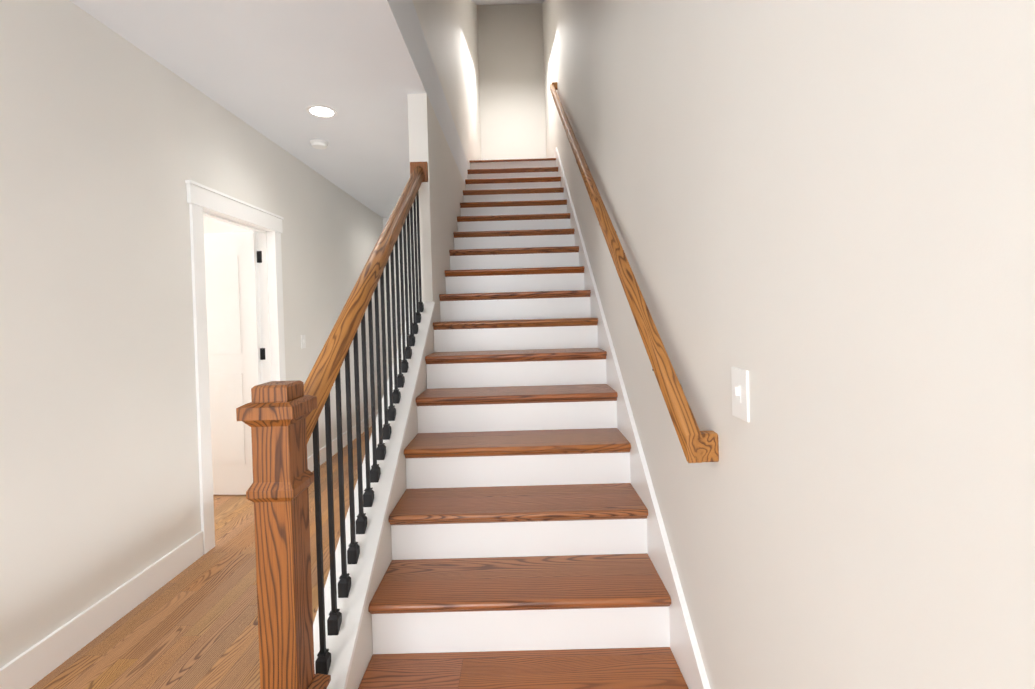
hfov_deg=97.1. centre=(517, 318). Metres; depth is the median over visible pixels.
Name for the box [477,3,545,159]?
wall
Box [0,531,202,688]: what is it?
baseboard
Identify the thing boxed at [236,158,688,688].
staircase
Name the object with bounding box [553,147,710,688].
skirt board
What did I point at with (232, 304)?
door leaf
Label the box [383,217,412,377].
wall
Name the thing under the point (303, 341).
switch plate
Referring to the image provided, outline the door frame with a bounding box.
[185,180,285,553]
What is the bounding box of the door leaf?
[204,231,261,494]
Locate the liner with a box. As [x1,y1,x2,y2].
[203,208,277,382]
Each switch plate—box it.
[301,335,305,348]
[731,367,749,421]
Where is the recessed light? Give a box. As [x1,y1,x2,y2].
[306,105,336,117]
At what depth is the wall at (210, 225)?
5.22 m
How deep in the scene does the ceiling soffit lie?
6.82 m
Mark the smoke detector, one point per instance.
(319, 144)
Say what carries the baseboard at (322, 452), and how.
attached to the wall at (110, 142)
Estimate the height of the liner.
2.055 m
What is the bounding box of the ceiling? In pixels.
[70,0,469,217]
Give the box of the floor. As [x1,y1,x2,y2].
[30,426,371,688]
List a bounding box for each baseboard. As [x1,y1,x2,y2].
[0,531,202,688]
[307,410,377,471]
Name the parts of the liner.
door hinges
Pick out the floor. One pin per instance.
(194, 625)
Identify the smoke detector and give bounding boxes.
[310,139,328,148]
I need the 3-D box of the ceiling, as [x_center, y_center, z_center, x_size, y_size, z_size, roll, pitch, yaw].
[-0.709,-1.565,1.773,2.661,0.350,9.526,-2,1,0]
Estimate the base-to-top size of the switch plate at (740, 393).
0.116 m
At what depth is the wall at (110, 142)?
2.09 m
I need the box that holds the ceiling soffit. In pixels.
[471,0,544,4]
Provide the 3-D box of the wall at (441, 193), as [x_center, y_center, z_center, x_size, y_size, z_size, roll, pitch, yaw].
[-0.637,-1.935,4.347,0.120,6.500,6.356,-2,1,0]
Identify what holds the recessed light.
in the ceiling
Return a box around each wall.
[0,0,387,667]
[203,216,253,233]
[346,0,481,688]
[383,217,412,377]
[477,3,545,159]
[542,0,1034,688]
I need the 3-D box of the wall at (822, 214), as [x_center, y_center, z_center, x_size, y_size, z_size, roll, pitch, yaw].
[0.538,-1.942,2.260,0.150,6.500,10.520,-2,1,0]
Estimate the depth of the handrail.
1.52 m
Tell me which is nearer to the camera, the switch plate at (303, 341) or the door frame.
the door frame

